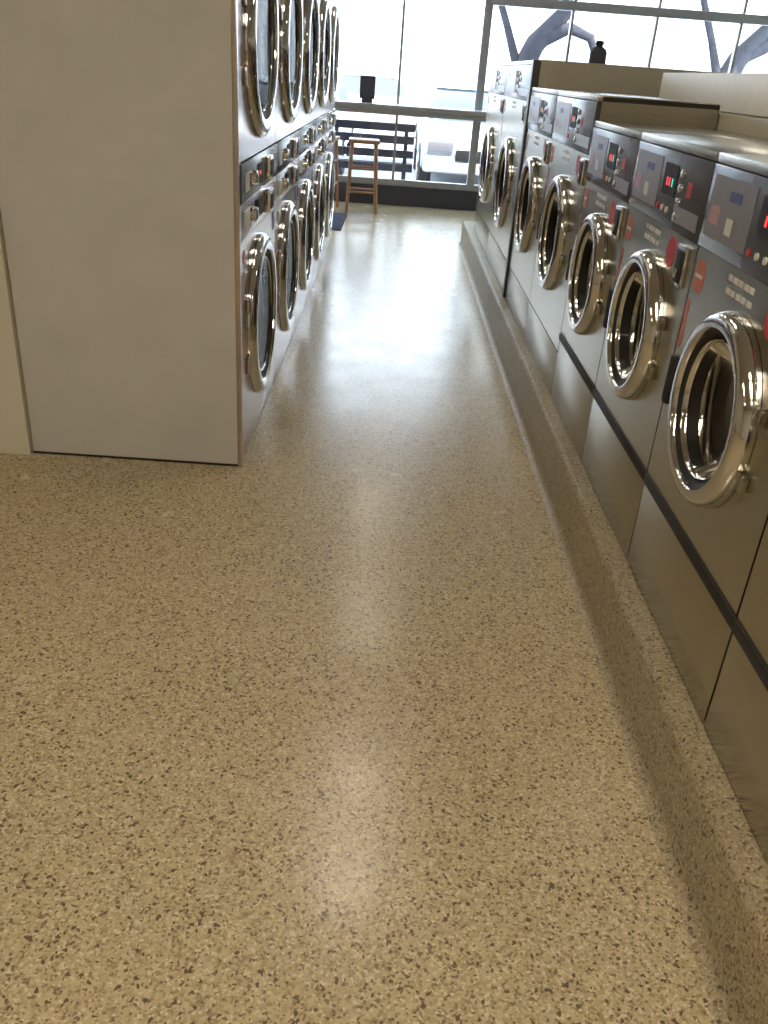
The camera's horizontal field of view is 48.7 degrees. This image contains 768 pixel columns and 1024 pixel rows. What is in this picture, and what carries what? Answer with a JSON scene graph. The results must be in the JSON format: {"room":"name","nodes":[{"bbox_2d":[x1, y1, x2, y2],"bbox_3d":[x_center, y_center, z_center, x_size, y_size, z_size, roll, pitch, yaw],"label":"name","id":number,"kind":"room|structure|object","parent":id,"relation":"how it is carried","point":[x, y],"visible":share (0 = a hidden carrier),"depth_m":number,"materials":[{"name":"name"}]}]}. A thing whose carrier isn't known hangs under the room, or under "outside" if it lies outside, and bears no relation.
{"room":"laundry","nodes":[
{"label":"laundry","id":0,"kind":"room"},
{"bbox_2d":[0,209,33,454],"bbox_3d":[-2.878,-1.598,2.760,3.132,2.800,0.125,4,28,-1],"label":"wall partition","id":1,"kind":"structure","parent":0,"point":[15,431],"depth_m":3.23,"materials":[{"name":"beige paint"}]},
{"bbox_2d":[0,201,716,1023],"bbox_3d":[-0.034,-0.453,4.107,9.200,0.100,13.900,4,28,-1],"label":"floor","id":2,"kind":"structure","parent":0,"point":[322,727],"depth_m":2.11,"materials":[{"name":"beige stone"}]},
{"bbox_2d":[0,0,278,466],"bbox_3d":[-0.893,-1.367,3.355,0.866,2.100,1.004,4,28,-1],"label":"dryer","id":3,"kind":"object","parent":2,"relation":"on","point":[258,22],"depth_m":3.01,"materials":[{"name":"metal"}]},
{"bbox_2d":[273,0,302,382],"bbox_3d":[-0.863,-1.805,4.241,0.836,2.060,0.968,4,28,-1],"label":"dryer","id":4,"kind":"object","parent":2,"relation":"on","point":[290,12],"visible":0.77,"depth_m":4.19,"materials":[{"name":"metal"}]},
{"bbox_2d":[295,0,318,328],"bbox_3d":[-0.847,-2.253,5.101,0.836,2.060,0.968,4,28,-1],"label":"dryer","id":5,"kind":"object","parent":2,"relation":"on","point":[306,123],"visible":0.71,"depth_m":5.05,"materials":[{"name":"metal"}]},
{"bbox_2d":[310,0,330,291],"bbox_3d":[-0.831,-2.701,5.961,0.836,2.060,0.968,4,28,-1],"label":"dryer","id":6,"kind":"object","parent":2,"relation":"on","point":[320,145],"visible":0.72,"depth_m":5.91,"materials":[{"name":"metal"}]},
{"bbox_2d":[321,0,339,264],"bbox_3d":[-0.815,-3.150,6.821,0.836,2.060,0.968,4,28,-1],"label":"dryer","id":7,"kind":"object","parent":2,"relation":"on","point":[329,163],"visible":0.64,"depth_m":6.77,"materials":[{"name":"metal"}]},
{"bbox_2d":[333,136,339,206],"bbox_3d":[-0.698,-3.808,9.510,0.364,0.756,0.364,6,28,4],"label":"bar stool","id":8,"kind":"object","parent":2,"relation":"on","point":[337,138],"visible":0.28,"depth_m":9.60,"materials":[{"name":"brown wood"}]},
{"bbox_2d":[332,212,346,230],"bbox_3d":[-1.276,-3.108,8.893,1.720,0.010,1.100,4,28,-1],"label":"mat","id":9,"kind":"object","parent":2,"relation":"on","point":[338,218],"visible":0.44,"depth_m":8.90,"materials":[{"name":"blue fabric"}]},
{"bbox_2d":[345,137,379,213],"bbox_3d":[-0.240,-3.764,9.490,0.364,0.756,0.364,2,28,-3],"label":"bar stool","id":10,"kind":"object","parent":2,"relation":"on","point":[352,140],"visible":1,"depth_m":9.34,"materials":[{"name":"brown wood"}]},
{"bbox_2d":[458,221,767,1023],"bbox_3d":[1.454,-0.402,3.880,1.632,0.214,9.700,4,28,-1],"label":"curb","id":11,"kind":"object","parent":2,"relation":"on","point":[716,867],"visible":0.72,"depth_m":2.00,"materials":[{"name":"beige stone"}]},
{"bbox_2d":[474,62,508,254],"bbox_3d":[1.222,-2.831,6.819,0.842,1.335,1.248,4,28,-1],"label":"washer","id":12,"kind":"object","parent":11,"relation":"on","point":[498,72],"visible":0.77,"depth_m":6.65,"materials":[{"name":"metal"}]},
{"bbox_2d":[489,69,496,88],"bbox_3d":[0.880,-3.499,6.847,0.004,0.135,0.535,4,28,-1],"label":"print","id":13,"kind":"object","parent":12,"relation":"attached to","point":[493,72],"depth_m":6.83},
{"bbox_2d":[497,85,504,91],"bbox_3d":[0.865,-3.131,6.266,0.004,0.040,0.475,4,28,-1],"label":"print","id":14,"kind":"object","parent":12,"relation":"attached to","point":[500,88],"depth_m":6.24},
{"bbox_2d":[486,60,531,290],"bbox_3d":[1.202,-2.253,5.710,0.842,1.335,1.248,4,28,-1],"label":"washer","id":15,"kind":"object","parent":11,"relation":"on","point":[518,72],"visible":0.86,"depth_m":5.57,"materials":[{"name":"metal"}]},
{"bbox_2d":[505,69,516,91],"bbox_3d":[0.860,-2.921,5.739,0.004,0.135,0.535,4,28,-1],"label":"print","id":16,"kind":"object","parent":15,"relation":"attached to","point":[511,77],"depth_m":5.72},
{"bbox_2d":[517,88,527,96],"bbox_3d":[0.844,-2.554,5.158,0.004,0.040,0.475,4,28,-1],"label":"print","id":17,"kind":"object","parent":15,"relation":"attached to","point":[522,92],"depth_m":5.16},
{"bbox_2d":[502,60,540,296],"bbox_3d":[1.215,-1.942,5.114,0.832,1.337,0.065,4,28,-1],"label":"divider","id":18,"kind":"object","parent":11,"relation":"on","point":[536,64],"visible":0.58,"depth_m":5.00,"materials":[{"name":"black metal"}]},
{"bbox_2d":[505,87,647,336],"bbox_3d":[1.008,-1.660,4.693,0.502,1.200,0.908,4,28,-1],"label":"washer","id":19,"kind":"object","parent":11,"relation":"on","point":[530,193],"visible":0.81,"depth_m":4.57,"materials":[{"name":"metal"}]},
{"bbox_2d":[528,96,540,124],"bbox_3d":[0.830,-2.217,4.679,0.004,0.135,0.365,4,28,-1],"label":"print","id":20,"kind":"object","parent":19,"relation":"attached to","point":[535,101],"depth_m":4.67},
{"bbox_2d":[542,121,551,132],"bbox_3d":[0.817,-1.928,4.249,0.004,0.040,0.305,4,28,-1],"label":"print","id":21,"kind":"object","parent":19,"relation":"attached to","point":[546,125],"depth_m":4.25},
{"bbox_2d":[524,90,719,394],"bbox_3d":[0.993,-1.239,3.886,0.502,1.200,0.908,4,28,-1],"label":"washer","id":22,"kind":"object","parent":11,"relation":"on","point":[576,114],"visible":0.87,"depth_m":3.66,"materials":[{"name":"metal"}]},
{"bbox_2d":[553,101,571,136],"bbox_3d":[0.814,-1.797,3.873,0.004,0.135,0.365,4,28,-1],"label":"print","id":23,"kind":"object","parent":22,"relation":"attached to","point":[562,115],"depth_m":3.86},
{"bbox_2d":[574,133,589,148],"bbox_3d":[0.802,-1.508,3.442,0.004,0.040,0.305,4,28,-1],"label":"print","id":24,"kind":"object","parent":22,"relation":"attached to","point":[581,140],"depth_m":3.43},
{"bbox_2d":[551,120,767,459],"bbox_3d":[0.976,-0.827,3.187,0.502,1.115,0.708,4,28,-1],"label":"washer","id":25,"kind":"object","parent":11,"relation":"on","point":[593,260],"visible":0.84,"depth_m":3.08,"materials":[{"name":"metal"}]},
{"bbox_2d":[590,152,594,164],"bbox_3d":[0.794,-1.347,3.231,0.004,0.040,0.060,4,28,-1],"label":"print","id":26,"kind":"object","parent":25,"relation":"attached to","point":[592,154],"depth_m":3.22},
{"bbox_2d":[587,133,608,178],"bbox_3d":[0.794,-1.324,3.149,0.004,0.135,0.265,4,28,-1],"label":"print","id":27,"kind":"object","parent":25,"relation":"attached to","point":[599,147],"depth_m":3.14},
{"bbox_2d":[612,176,628,195],"bbox_3d":[0.784,-1.081,2.808,0.004,0.040,0.205,4,28,-1],"label":"print","id":28,"kind":"object","parent":25,"relation":"attached to","point":[620,184],"depth_m":2.80},
{"bbox_2d":[621,157,626,168],"bbox_3d":[0.788,-1.143,2.781,0.004,0.035,0.035,4,28,-1],"label":"print","id":29,"kind":"object","parent":25,"relation":"attached to","point":[624,160],"depth_m":2.77},
{"bbox_2d":[581,132,767,558],"bbox_3d":[0.965,-0.499,2.558,0.502,1.115,0.708,4,28,-1],"label":"washer","id":30,"kind":"object","parent":11,"relation":"on","point":[673,176],"visible":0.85,"depth_m":2.45,"materials":[{"name":"metal"}]},
{"bbox_2d":[635,172,641,187],"bbox_3d":[0.782,-1.019,2.601,0.004,0.040,0.060,4,28,-1],"label":"print","id":31,"kind":"object","parent":30,"relation":"attached to","point":[638,176],"depth_m":2.60},
{"bbox_2d":[643,181,648,194],"bbox_3d":[0.780,-0.961,2.518,0.004,0.035,0.040,4,28,-1],"label":"print","id":32,"kind":"object","parent":30,"relation":"attached to","point":[646,183],"depth_m":2.52},
{"bbox_2d":[632,149,664,206],"bbox_3d":[0.782,-0.996,2.520,0.004,0.135,0.265,4,28,-1],"label":"print","id":33,"kind":"object","parent":30,"relation":"attached to","point":[650,164],"depth_m":2.51},
{"bbox_2d":[647,161,654,170],"bbox_3d":[0.784,-1.014,2.485,0.004,0.020,0.070,4,28,-1],"label":"print","id":34,"kind":"object","parent":30,"relation":"attached to","point":[650,164],"depth_m":2.48},
{"bbox_2d":[671,205,697,233],"bbox_3d":[0.772,-0.753,2.178,0.004,0.040,0.205,4,28,-1],"label":"print","id":35,"kind":"object","parent":30,"relation":"attached to","point":[684,218],"depth_m":2.17},
{"bbox_2d":[685,183,693,198],"bbox_3d":[0.776,-0.815,2.152,0.004,0.035,0.035,4,28,-1],"label":"print","id":36,"kind":"object","parent":30,"relation":"attached to","point":[689,192],"depth_m":2.15},
{"bbox_2d":[627,152,767,723],"bbox_3d":[0.953,-0.171,1.928,0.502,1.115,0.708,4,28,-1],"label":"washer","id":37,"kind":"object","parent":11,"relation":"on","point":[702,517],"visible":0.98,"depth_m":1.92,"materials":[{"name":"metal"}]},
{"bbox_2d":[708,204,720,225],"bbox_3d":[0.771,-0.691,1.972,0.004,0.040,0.060,4,28,-1],"label":"print","id":38,"kind":"object","parent":37,"relation":"attached to","point":[714,213],"depth_m":1.97},
{"bbox_2d":[725,287,730,294],"bbox_3d":[0.764,-0.492,1.886,0.001,0.013,0.026,4,28,-1],"label":"print","id":39,"kind":"object","parent":37,"relation":"attached to","point":[727,289],"depth_m":1.88},
{"bbox_2d":[723,218,732,236],"bbox_3d":[0.768,-0.633,1.889,0.004,0.035,0.040,4,28,-1],"label":"print","id":40,"kind":"object","parent":37,"relation":"attached to","point":[728,222],"depth_m":1.89},
{"bbox_2d":[703,174,759,254],"bbox_3d":[0.771,-0.668,1.890,0.004,0.135,0.265,4,28,-1],"label":"print","id":41,"kind":"object","parent":37,"relation":"attached to","point":[734,199],"depth_m":1.87},
{"bbox_2d":[733,277,738,285],"bbox_3d":[0.766,-0.502,1.844,0.001,0.013,0.026,4,28,-1],"label":"print","id":42,"kind":"object","parent":37,"relation":"on","point":[735,279],"depth_m":1.84},
{"bbox_2d":[729,192,742,204],"bbox_3d":[0.772,-0.686,1.855,0.004,0.020,0.070,4,28,-1],"label":"print","id":43,"kind":"object","parent":37,"relation":"attached to","point":[735,198],"depth_m":1.86},
{"bbox_2d":[735,293,740,301],"bbox_3d":[0.763,-0.462,1.829,0.001,0.013,0.026,4,28,-1],"label":"print","id":44,"kind":"object","parent":37,"relation":"attached to","point":[737,295],"depth_m":1.83},
{"bbox_2d":[738,280,743,287],"bbox_3d":[0.765,-0.488,1.818,0.001,0.013,0.022,4,28,-1],"label":"print","id":45,"kind":"object","parent":37,"relation":"on","point":[740,282],"depth_m":1.82},
{"bbox_2d":[740,297,745,304],"bbox_3d":[0.763,-0.448,1.802,0.001,0.013,0.022,4,28,-1],"label":"print","id":46,"kind":"object","parent":37,"relation":"attached to","point":[742,299],"depth_m":1.80},
{"bbox_2d":[744,284,749,291],"bbox_3d":[0.765,-0.472,1.788,0.001,0.013,0.026,4,28,-1],"label":"print","id":47,"kind":"object","parent":37,"relation":"on","point":[746,286],"depth_m":1.79},
{"bbox_2d":[745,300,751,308],"bbox_3d":[0.762,-0.433,1.772,0.001,0.013,0.026,4,28,-1],"label":"print","id":48,"kind":"object","parent":37,"relation":"attached to","point":[748,303],"depth_m":1.77},
{"bbox_2d":[749,287,754,294],"bbox_3d":[0.764,-0.458,1.761,0.001,0.013,0.022,4,28,-1],"label":"print","id":49,"kind":"object","parent":37,"relation":"on","point":[751,289],"depth_m":1.76},
{"bbox_2d":[659,72,767,138],"bbox_3d":[1.536,-0.490,2.411,0.625,1.310,5.980,4,28,-1],"label":"wall","id":50,"kind":"structure","parent":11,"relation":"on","point":[742,98],"depth_m":3.27,"materials":[{"name":"white paint"}]},
{"bbox_2d":[704,521,767,863],"bbox_3d":[0.941,0.157,1.299,0.502,1.115,0.708,4,28,-1],"label":"washer","id":51,"kind":"object","parent":11,"relation":"on","point":[736,723],"visible":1,"depth_m":1.66,"materials":[{"name":"metal"}]},
{"bbox_2d":[334,182,477,210],"bbox_3d":[0.094,-3.833,10.249,9.200,0.220,0.120,4,28,-1],"label":"wall","id":52,"kind":"structure","parent":0,"point":[386,194],"depth_m":10.20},
{"bbox_2d":[338,175,477,191],"bbox_3d":[0.103,-3.957,10.173,9.200,0.070,0.080,4,28,-1],"label":"rail","id":53,"kind":"object","parent":52,"relation":"on","point":[342,178],"visible":0.2,"depth_m":10.14,"materials":[{"name":"metal"}]},
{"bbox_2d":[392,0,405,178],"bbox_3d":[0.181,-5.018,9.618,0.030,2.330,0.076,4,28,-1],"label":"mullion","id":54,"kind":"object","parent":53,"relation":"on","point":[404,1],"visible":1,"depth_m":9.64,"materials":[{"name":"metal"}]},
{"bbox_2d":[466,0,492,184],"bbox_3d":[1.109,-4.957,9.633,0.090,2.330,0.076,4,28,-1],"label":"mullion","id":55,"kind":"object","parent":53,"relation":"on","point":[488,10],"visible":1,"depth_m":9.65,"materials":[{"name":"metal"}]},
{"bbox_2d":[345,100,484,110],"bbox_3d":[0.157,-4.682,9.794,9.200,0.050,0.080,4,28,-1],"label":"rail","id":56,"kind":"object","parent":55,"relation":"attached to","point":[345,100],"visible":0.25,"depth_m":9.78,"materials":[{"name":"metal"}]},
{"bbox_2d":[490,0,767,25],"bbox_3d":[2.989,-5.491,9.319,3.670,0.090,0.080,4,28,-1],"label":"bar","id":57,"kind":"object","parent":55,"relation":"attached to","point":[565,5],"visible":1,"depth_m":9.28,"materials":[{"name":"metal"}]},
{"bbox_2d":[564,0,576,60],"bbox_3d":[2.037,-4.896,9.647,0.030,2.330,0.076,4,28,-1],"label":"mullion","id":58,"kind":"object","parent":53,"relation":"on","point":[572,12],"visible":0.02,"depth_m":9.41,"materials":[{"name":"metal"}]},
{"bbox_2d":[646,0,662,66],"bbox_3d":[2.965,-4.835,9.661,0.030,2.330,0.076,4,28,-1],"label":"mullion","id":59,"kind":"object","parent":53,"relation":"on","point":[659,5],"visible":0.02,"depth_m":9.41,"materials":[{"name":"metal"}]},
{"bbox_2d":[728,0,748,72],"bbox_3d":[3.893,-4.774,9.676,0.030,2.330,0.076,4,28,-1],"label":"mullion","id":60,"kind":"object","parent":53,"relation":"on","point":[745,3],"visible":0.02,"depth_m":9.41,"materials":[{"name":"metal"}]},
{"bbox_2d":[335,100,486,121],"bbox_3d":[0.118,-4.106,9.822,8.800,1.100,0.377,4,28,-1],"label":"countertop","id":61,"kind":"structure","parent":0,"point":[340,105],"depth_m":9.46,"materials":[{"name":"laminate"}]},
{"bbox_2d":[359,75,375,102],"bbox_3d":[-0.186,-4.741,9.510,0.170,0.270,0.060,4,28,-1],"label":"sign","id":62,"kind":"object","parent":61,"relation":"on","point":[367,83],"visible":0.99,"depth_m":9.50,"materials":[{"name":"black plastic"}]},
{"bbox_2d":[538,59,717,97],"bbox_3d":[1.931,-2.374,4.827,2.110,0.220,0.019,4,28,-1],"label":"cap","id":63,"kind":"object","parent":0,"point":[631,80],"depth_m":4.79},
{"bbox_2d":[588,40,606,63],"bbox_3d":[1.274,-2.727,5.040,0.100,0.131,0.100,4,28,-1],"label":"detergent bottle","id":64,"kind":"object","parent":63,"relation":"on","point":[598,54],"visible":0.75,"depth_m":5.01,"materials":[{"name":"black plastic"}]},
{"label":"outside","id":65,"kind":"structure","parent":0,"visible":0},
{"bbox_2d":[339,128,478,184],"bbox_3d":[0.501,-15.350,32.930,80.000,0.080,47.400,4,28,-1],"label":"ground","id":66,"kind":"structure","parent":65,"point":[435,177],"depth_m":14.73,"materials":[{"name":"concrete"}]},
{"bbox_2d":[334,72,354,174],"bbox_3d":[-1.481,-6.837,14.677,2.080,1.474,4.517,4,28,-1],"label":"parked car","id":67,"kind":"object","parent":66,"relation":"on","point":[341,92],"visible":0.18,"depth_m":14.22,"materials":[{"name":"white paint"}]},
{"bbox_2d":[339,71,426,131],"bbox_3d":[-0.201,-10.390,21.657,4.517,1.474,2.080,4,28,-1],"label":"parked car","id":68,"kind":"object","parent":66,"relation":"on","point":[386,87],"visible":0.15,"depth_m":20.83,"materials":[{"name":"paint"}]},
{"bbox_2d":[402,94,408,98],"bbox_3d":[0.523,-10.145,20.699,0.150,0.120,0.180,4,28,-1],"label":"mirror","id":69,"kind":"object","parent":68,"relation":"attached to","point":[405,96],"depth_m":20.63,"materials":[{"name":"paint"}]},
{"bbox_2d":[411,80,488,180],"bbox_3d":[1.442,-6.089,13.659,2.080,1.474,4.517,4,28,-1],"label":"parked car","id":70,"kind":"object","parent":66,"relation":"on","point":[440,145],"visible":0.37,"depth_m":12.30,"materials":[{"name":"white paint"}]},
{"bbox_2d":[455,150,480,162],"bbox_3d":[1.395,-4.944,11.822,0.800,0.140,0.120,4,28,-1],"label":"grille","id":71,"kind":"object","parent":70,"relation":"attached to","point":[461,156],"depth_m":11.77,"materials":[{"name":"black rubber"}]},
{"bbox_2d":[498,0,595,61],"bbox_3d":[1.747,-7.091,11.129,3.374,5.632,3.071,4,28,-1],"label":"street tree","id":72,"kind":"object","parent":66,"relation":"on","point":[555,27],"visible":0.49,"depth_m":11.42,"materials":[{"name":"grey plant"}]},
{"bbox_2d":[338,0,767,100],"bbox_3d":[0.766,-20.511,37.758,60.000,4.620,6.060,4,28,-1],"label":"sky","id":73,"kind":"structure","parent":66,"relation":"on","point":[442,38],"depth_m":34.86,"materials":[{"name":"paint"}]},
{"bbox_2d":[700,0,767,72],"bbox_3d":[4.523,-7.018,11.321,3.676,5.690,2.948,4,28,-1],"label":"street tree","id":74,"kind":"object","parent":66,"relation":"on","point":[755,46],"visible":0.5,"depth_m":11.63,"materials":[{"name":"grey plant"}]},
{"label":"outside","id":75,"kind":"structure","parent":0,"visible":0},
{"bbox_3d":[0.097,-4.092,11.134,28.000,0.100,1.670,4,28,-1],"label":"sidewalk","id":76,"kind":"object","parent":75,"visible":0},
{"bbox_2d":[334,119,415,179],"bbox_3d":[-0.594,-4.443,10.621,1.900,0.900,0.560,4,28,-1],"label":"bench","id":77,"kind":"object","parent":76,"relation":"on","point":[403,166],"visible":0.39,"depth_m":10.37,"materials":[{"name":"paint"}]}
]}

